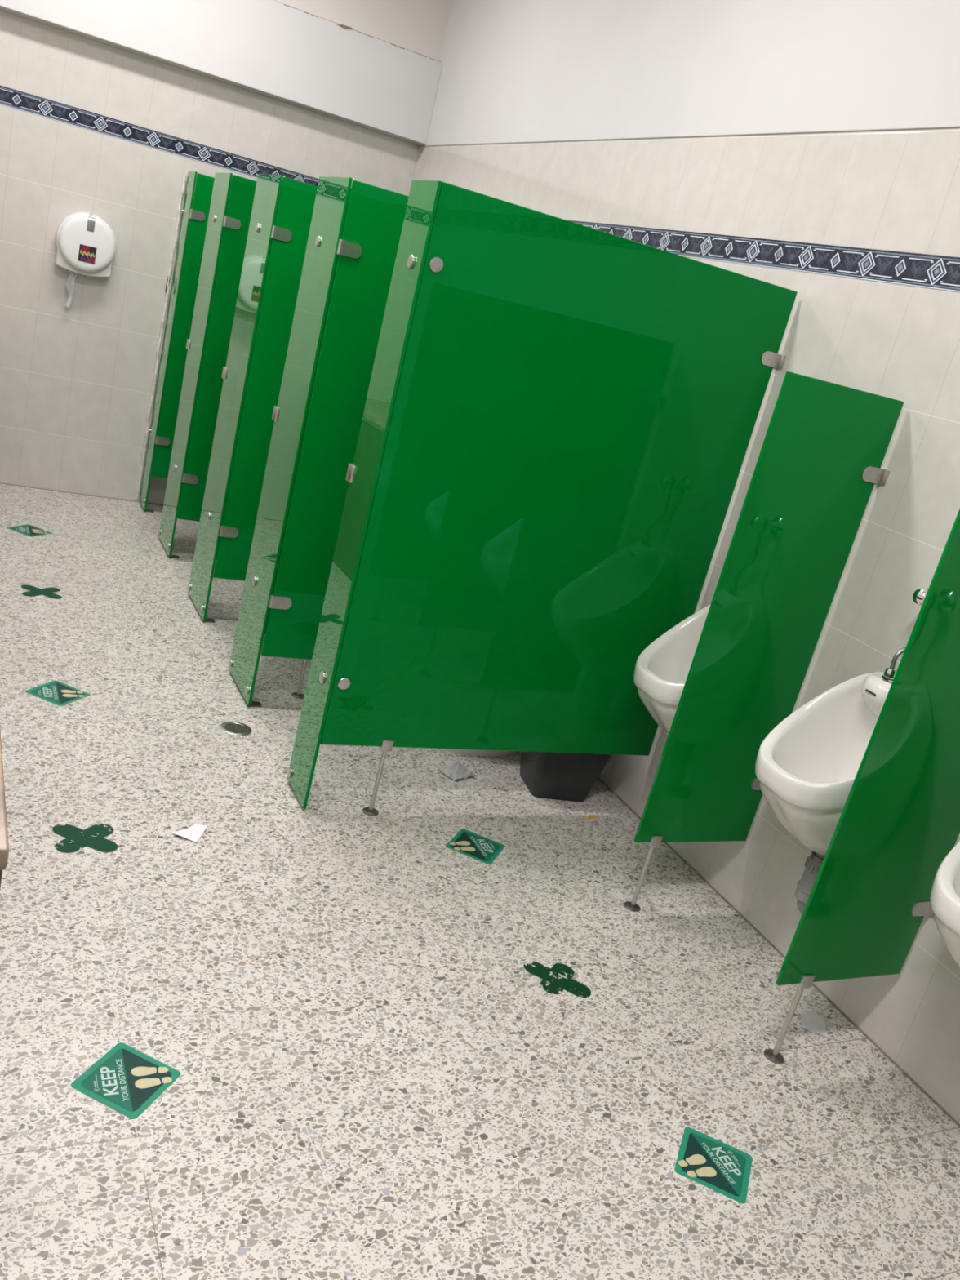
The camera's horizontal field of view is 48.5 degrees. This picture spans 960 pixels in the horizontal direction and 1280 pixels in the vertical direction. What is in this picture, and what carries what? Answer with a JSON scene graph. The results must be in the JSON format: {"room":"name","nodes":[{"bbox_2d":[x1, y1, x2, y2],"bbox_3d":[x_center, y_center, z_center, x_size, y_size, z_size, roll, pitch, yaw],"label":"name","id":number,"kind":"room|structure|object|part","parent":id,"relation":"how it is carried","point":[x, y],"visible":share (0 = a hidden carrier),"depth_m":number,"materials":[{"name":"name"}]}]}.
{"room":"public restroom","nodes":[
{"label":"public restroom","id":0,"kind":"room"},
{"bbox_2d":[0,0,452,504],"bbox_3d":[-1.655,-2.292,5.381,2.880,3.250,0.140,5,20,-28],"label":"wall","id":1,"kind":"structure","parent":0,"point":[76,381],"depth_m":5.42,"materials":[{"name":"beige tile"}]},
{"bbox_2d":[0,482,163,505],"bbox_3d":[-2.031,-0.779,5.838,2.680,0.003,0.003,5,20,-28],"label":"trim","id":2,"kind":"structure","parent":1,"relation":"attached to","point":[0,482],"depth_m":5.76,"materials":[{"name":"tile"}]},
{"bbox_2d":[54,212,116,307],"bbox_3d":[-1.970,-1.878,5.302,0.282,0.470,0.124,5,20,-28],"label":"dispenser","id":3,"kind":"object","parent":1,"relation":"attached to","point":[86,244],"visible":1,"depth_m":5.23,"materials":[{"name":"white plastic"}]},
{"bbox_2d":[0,84,319,186],"bbox_3d":[-1.591,-2.479,5.291,2.680,0.080,0.003,5,20,-28],"label":"trim","id":4,"kind":"structure","parent":1,"relation":"attached to","point":[12,98],"depth_m":5.25,"materials":[{"name":"tile"}]},
{"bbox_2d":[135,171,197,512],"bbox_3d":[-1.632,-1.531,5.576,0.065,1.740,0.214,3,21,-34],"label":"panel","id":5,"kind":"object","parent":1,"relation":"attached to","point":[192,175],"visible":1,"depth_m":5.55,"materials":[{"name":"green glass"}]},
{"bbox_2d":[151,173,214,478],"bbox_3d":[-1.367,-1.562,5.547,0.466,1.530,0.020,5,20,-28],"label":"partition","id":6,"kind":"structure","parent":5,"relation":"attached to","point":[199,212],"depth_m":5.44,"materials":[{"name":"green glass"}]},
{"bbox_2d":[0,0,443,144],"bbox_3d":[-1.440,-2.976,5.082,2.674,0.412,0.100,5,20,-28],"label":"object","id":7,"kind":"structure","parent":1,"relation":"attached to","point":[274,48],"depth_m":5.26,"materials":[{"name":"white paint"}]},
{"bbox_2d":[0,483,959,1279],"bbox_3d":[-0.496,0.688,2.688,2.880,0.100,7.800,5,20,-28],"label":"floor","id":8,"kind":"structure","parent":0,"point":[375,1082],"depth_m":2.38,"materials":[{"name":"stone"}]},
{"bbox_2d":[0,730,8,888],"bbox_3d":[-1.858,-0.321,3.214,0.552,0.800,4.850,5,20,-28],"label":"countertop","id":9,"kind":"structure","parent":8,"relation":"on","point":[4,846],"depth_m":1.24,"materials":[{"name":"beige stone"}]},
{"bbox_2d":[6,524,52,537],"bbox_3d":[-2.094,-0.509,4.952,0.146,0.001,0.146,19,18,15],"label":"floor sticker","id":10,"kind":"object","parent":8,"relation":"on","point":[28,530],"visible":1,"depth_m":4.95,"materials":[{"name":"green plastic"}]},
{"bbox_2d":[21,584,62,599],"bbox_3d":[-1.747,-0.192,4.244,0.148,0.001,0.136,5,20,-28],"label":"cross","id":11,"kind":"object","parent":8,"relation":"on","point":[34,591],"visible":1,"depth_m":4.24,"materials":[{"name":"green plastic"}]},
{"bbox_2d":[25,680,90,706],"bbox_3d":[-1.359,0.171,3.430,0.146,0.001,0.146,19,18,15],"label":"floor sticker","id":12,"kind":"object","parent":8,"relation":"on","point":[58,693],"visible":1,"depth_m":3.43,"materials":[{"name":"green plastic"}]},
{"bbox_2d":[52,823,117,853],"bbox_3d":[-0.999,0.501,2.694,0.150,0.001,0.138,5,20,-28],"label":"cross","id":13,"kind":"object","parent":8,"relation":"on","point":[70,832],"visible":1,"depth_m":2.69,"materials":[{"name":"green plastic"}]},
{"bbox_2d":[71,1042,181,1119],"bbox_3d":[-0.657,0.818,1.983,0.146,0.001,0.146,19,18,15],"label":"floor sticker","id":14,"kind":"object","parent":8,"relation":"on","point":[126,1080],"visible":1,"depth_m":1.98,"materials":[{"name":"green plastic"}]},
{"bbox_2d":[171,823,207,842],"bbox_3d":[-0.758,0.513,2.830,0.061,0.013,0.103,26,21,33],"label":"paper scrap","id":15,"kind":"object","parent":8,"relation":"on","point":[193,833],"visible":1,"depth_m":2.83,"materials":[{"name":"white paper"}]},
{"bbox_2d":[158,172,234,559],"bbox_3d":[-1.318,-1.249,4.950,0.063,1.740,0.336,5,20,-28],"label":"panel","id":16,"kind":"object","parent":8,"relation":"on","point":[195,345],"visible":1,"depth_m":4.90,"materials":[{"name":"green glass"}]},
{"bbox_3d":[-1.372,-1.397,5.037,0.024,0.047,0.036,5,20,-28],"label":"strike plate","id":17,"kind":"part","parent":16,"relation":"part of","materials":[{"name":"metal"}]},
{"bbox_2d":[177,174,257,521],"bbox_3d":[-1.033,-1.259,4.874,0.476,1.530,0.020,5,20,-28],"label":"partition","id":18,"kind":"structure","parent":16,"relation":"attached to","point":[237,220],"depth_m":4.77,"materials":[{"name":"green glass"}]},
{"bbox_2d":[178,182,231,506],"bbox_3d":[-0.794,-1.188,5.183,1.174,1.740,0.048,5,20,-28],"label":"wall","id":19,"kind":"structure","parent":8,"relation":"on","point":[231,182],"depth_m":4.88,"materials":[{"name":"green glass"}]},
{"bbox_2d":[220,721,251,735],"bbox_3d":[-0.802,0.291,3.500,0.102,0.004,0.102,5,20,-28],"label":"floor drain","id":20,"kind":"object","parent":8,"relation":"on","point":[235,728],"visible":1,"depth_m":3.50,"materials":[{"name":"metal"}]},
{"bbox_2d":[187,173,284,622],"bbox_3d":[-0.978,-0.936,4.253,0.063,1.740,0.364,5,20,-28],"label":"panel","id":21,"kind":"object","parent":8,"relation":"on","point":[268,188],"visible":1,"depth_m":4.20,"materials":[{"name":"green paint"}]},
{"bbox_3d":[-1.037,-1.090,4.351,0.024,0.047,0.036,5,20,-28],"label":"strike plate","id":22,"kind":"part","parent":21,"relation":"part of","materials":[{"name":"metal"}]},
{"bbox_2d":[213,177,317,581],"bbox_3d":[-0.687,-0.941,4.166,0.476,1.530,0.020,5,20,-28],"label":"partition","id":23,"kind":"structure","parent":21,"relation":"attached to","point":[291,231],"depth_m":4.07,"materials":[{"name":"green paint"}]},
{"bbox_2d":[216,186,281,557],"bbox_3d":[-0.455,-0.877,4.490,1.174,1.740,0.048,5,20,-28],"label":"wall","id":24,"kind":"structure","parent":8,"relation":"on","point":[281,187],"depth_m":4.18,"materials":[{"name":"green glass"}]},
{"bbox_2d":[228,176,355,706],"bbox_3d":[-0.639,-0.626,3.561,0.063,1.740,0.334,5,20,-28],"label":"panel","id":25,"kind":"object","parent":8,"relation":"on","point":[290,415],"visible":1,"depth_m":3.50,"materials":[{"name":"green paint"}]},
{"bbox_3d":[-0.693,-0.774,3.647,0.024,0.047,0.036,5,20,-28],"label":"strike plate","id":26,"kind":"part","parent":25,"relation":"part of","materials":[{"name":"metal"}]},
{"bbox_2d":[261,179,408,659],"bbox_3d":[-0.346,-0.636,3.491,0.496,1.530,0.020,5,20,-28],"label":"partition","id":27,"kind":"structure","parent":25,"relation":"attached to","point":[368,246],"depth_m":3.39,"materials":[{"name":"green paint"}]},
{"bbox_2d":[264,189,351,698],"bbox_3d":[-0.121,-0.571,3.806,1.174,1.740,0.048,5,20,-28],"label":"wall","id":28,"kind":"structure","parent":8,"relation":"on","point":[296,695],"depth_m":3.67,"materials":[{"name":"green paint"}]},
{"bbox_3d":[-0.639,0.103,3.856,0.013,0.208,0.013,5,20,-28],"label":"leg","id":29,"kind":"part","parent":28,"relation":"part of","materials":[{"name":"metal"}]},
{"bbox_2d":[287,179,442,808],"bbox_3d":[-0.326,-0.338,2.919,0.063,1.740,0.194,5,20,-28],"label":"panel","id":30,"kind":"object","parent":8,"relation":"on","point":[362,475],"visible":1,"depth_m":2.86,"materials":[{"name":"green paint"}]},
{"bbox_3d":[-0.351,-0.460,2.947,0.024,0.047,0.036,5,20,-28],"label":"strike plate","id":31,"kind":"part","parent":30,"relation":"part of","materials":[{"name":"metal"}]},
{"bbox_2d":[440,759,475,780],"bbox_3d":[-0.072,0.425,3.575,0.112,0.060,0.086,-3,24,-44],"label":"crumpled tissue","id":32,"kind":"object","parent":8,"relation":"on","point":[456,771],"visible":1,"depth_m":3.56,"materials":[{"name":"white paper"}]},
{"bbox_2d":[445,828,505,864],"bbox_3d":[-0.013,0.609,3.149,0.146,0.001,0.146,19,18,15],"label":"floor sticker","id":33,"kind":"object","parent":8,"relation":"on","point":[481,848],"visible":1,"depth_m":3.15,"materials":[{"name":"green plastic"}]},
{"bbox_2d":[439,748,517,756],"bbox_3d":[0.098,0.027,3.800,0.688,0.743,0.430,5,20,-28],"label":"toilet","id":34,"kind":"object","parent":8,"relation":"on","point":[468,752],"visible":0.02,"depth_m":3.77,"materials":[{"name":"white ceramic"}]},
{"bbox_2d":[472,773,484,781],"bbox_3d":[-0.010,0.460,3.599,0.055,0.009,0.034,21,19,21],"label":"scrap","id":35,"kind":"object","parent":8,"relation":"on","point":[477,776],"visible":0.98,"depth_m":3.60,"materials":[{"name":"white paper"}]},
{"bbox_2d":[523,960,591,997],"bbox_3d":[0.190,0.833,2.617,0.144,0.001,0.144,7,19,-23],"label":"cross","id":36,"kind":"object","parent":8,"relation":"on","point":[540,971],"visible":1,"depth_m":2.62,"materials":[{"name":"green plastic"}]},
{"bbox_2d":[320,182,797,816],"bbox_3d":[0.218,-0.259,3.110,1.175,1.740,0.048,5,20,-28],"label":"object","id":37,"kind":"structure","parent":8,"relation":"on","point":[576,406],"depth_m":3.02,"materials":[{"name":"green paint"}]},
{"bbox_3d":[-0.303,0.415,3.158,0.013,0.208,0.013,5,20,-28],"label":"leg","id":38,"kind":"part","parent":37,"relation":"part of","materials":[{"name":"metal"}]},
{"bbox_2d":[520,751,612,802],"bbox_3d":[0.285,0.362,3.625,0.324,0.318,0.284,9,18,-19],"label":"waste bin","id":39,"kind":"object","parent":8,"relation":"on","point":[565,776],"visible":0.38,"depth_m":3.55,"materials":[{"name":"black plastic"}]},
{"bbox_2d":[584,813,595,818],"bbox_3d":[0.363,0.582,3.528,0.042,0.005,0.025,5,20,-28],"label":"dry leaf","id":40,"kind":"object","parent":8,"relation":"on","point":[590,815],"visible":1,"depth_m":3.52,"materials":[{"name":"orange plant"}]},
{"bbox_2d":[674,1126,752,1204],"bbox_3d":[0.473,1.057,2.149,0.146,0.001,0.146,19,18,15],"label":"floor sticker","id":41,"kind":"object","parent":8,"relation":"on","point":[716,1165],"visible":1,"depth_m":2.15,"materials":[{"name":"green plastic"}]},
{"bbox_2d":[623,371,903,911],"bbox_3d":[0.741,0.072,2.878,0.418,1.516,0.048,5,20,-28],"label":"divider","id":42,"kind":"object","parent":8,"relation":"on","point":[818,468],"visible":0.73,"depth_m":2.81,"materials":[{"name":"green paint"}]},
{"bbox_3d":[0.459,0.664,3.006,0.013,0.203,0.013,5,20,-28],"label":"leg","id":43,"kind":"part","parent":42,"relation":"part of","materials":[{"name":"metal"}]},
{"bbox_2d":[800,1008,826,1036],"bbox_3d":[0.847,0.972,2.707,0.067,0.004,0.089,17,18,9],"label":"paper sheet","id":44,"kind":"object","parent":8,"relation":"on","point":[813,1022],"visible":1,"depth_m":2.71,"materials":[{"name":"white paper"}]},
{"bbox_2d":[764,508,959,1063],"bbox_3d":[0.991,0.301,2.367,0.418,1.516,0.048,5,20,-28],"label":"divider","id":45,"kind":"object","parent":8,"relation":"on","point":[867,904],"visible":0.9,"depth_m":2.38,"materials":[{"name":"green paint"}]},
{"bbox_3d":[0.725,0.894,2.503,0.013,0.203,0.013,5,20,-28],"label":"leg","id":46,"kind":"part","parent":45,"relation":"part of","materials":[{"name":"metal"}]},
{"bbox_2d":[413,0,959,1124],"bbox_3d":[1.127,-0.752,2.835,0.106,3.250,7.600,5,20,-28],"label":"wall","id":47,"kind":"structure","parent":0,"point":[835,122],"depth_m":3.12,"materials":[{"name":"beige tile"}]},
{"bbox_2d":[633,604,711,735],"bbox_3d":[0.613,0.189,3.178,0.353,0.699,0.308,5,20,-28],"label":"urinal","id":48,"kind":"object","parent":47,"relation":"attached to","point":[661,670],"visible":0.22,"depth_m":3.21,"materials":[{"name":"ceramic"}]},
{"bbox_2d":[568,220,959,292],"bbox_3d":[1.136,-0.955,2.749,0.003,0.080,7.600,5,20,-28],"label":"trim","id":49,"kind":"structure","parent":47,"relation":"attached to","point":[917,269],"depth_m":3.11,"materials":[{"name":"tile"}]},
{"bbox_2d":[597,777,959,1127],"bbox_3d":[0.696,0.744,3.295,0.004,0.004,7.600,5,20,-28],"label":"trim","id":50,"kind":"structure","parent":47,"relation":"attached to","point":[950,1117],"depth_m":2.84,"materials":[{"name":"tile"}]},
{"bbox_2d":[755,671,892,913],"bbox_3d":[0.850,0.406,2.693,0.353,0.699,0.308,5,20,-28],"label":"urinal","id":51,"kind":"object","parent":47,"relation":"attached to","point":[806,767],"visible":0.54,"depth_m":2.74,"materials":[{"name":"ceramic"}]},
{"bbox_2d":[881,588,928,682],"bbox_3d":[1.069,-0.014,2.612,0.102,0.249,0.060,5,20,-28],"label":"valve","id":52,"kind":"object","parent":47,"relation":"attached to","point":[918,596],"visible":0.34,"depth_m":2.61,"materials":[{"name":"silver metal"}]},
{"bbox_3d":[1.066,-0.104,2.571,0.035,0.042,0.042,5,20,-28],"label":"push knob","id":53,"kind":"part","parent":52,"relation":"part of","materials":[{"name":"silver metal"}]},
{"bbox_2d":[929,840,959,968],"bbox_3d":[1.087,0.624,2.207,0.353,0.699,0.308,5,20,-28],"label":"urinal","id":54,"kind":"object","parent":47,"relation":"attached to","point":[944,896],"visible":1,"depth_m":2.18,"materials":[{"name":"ceramic"}]}
]}

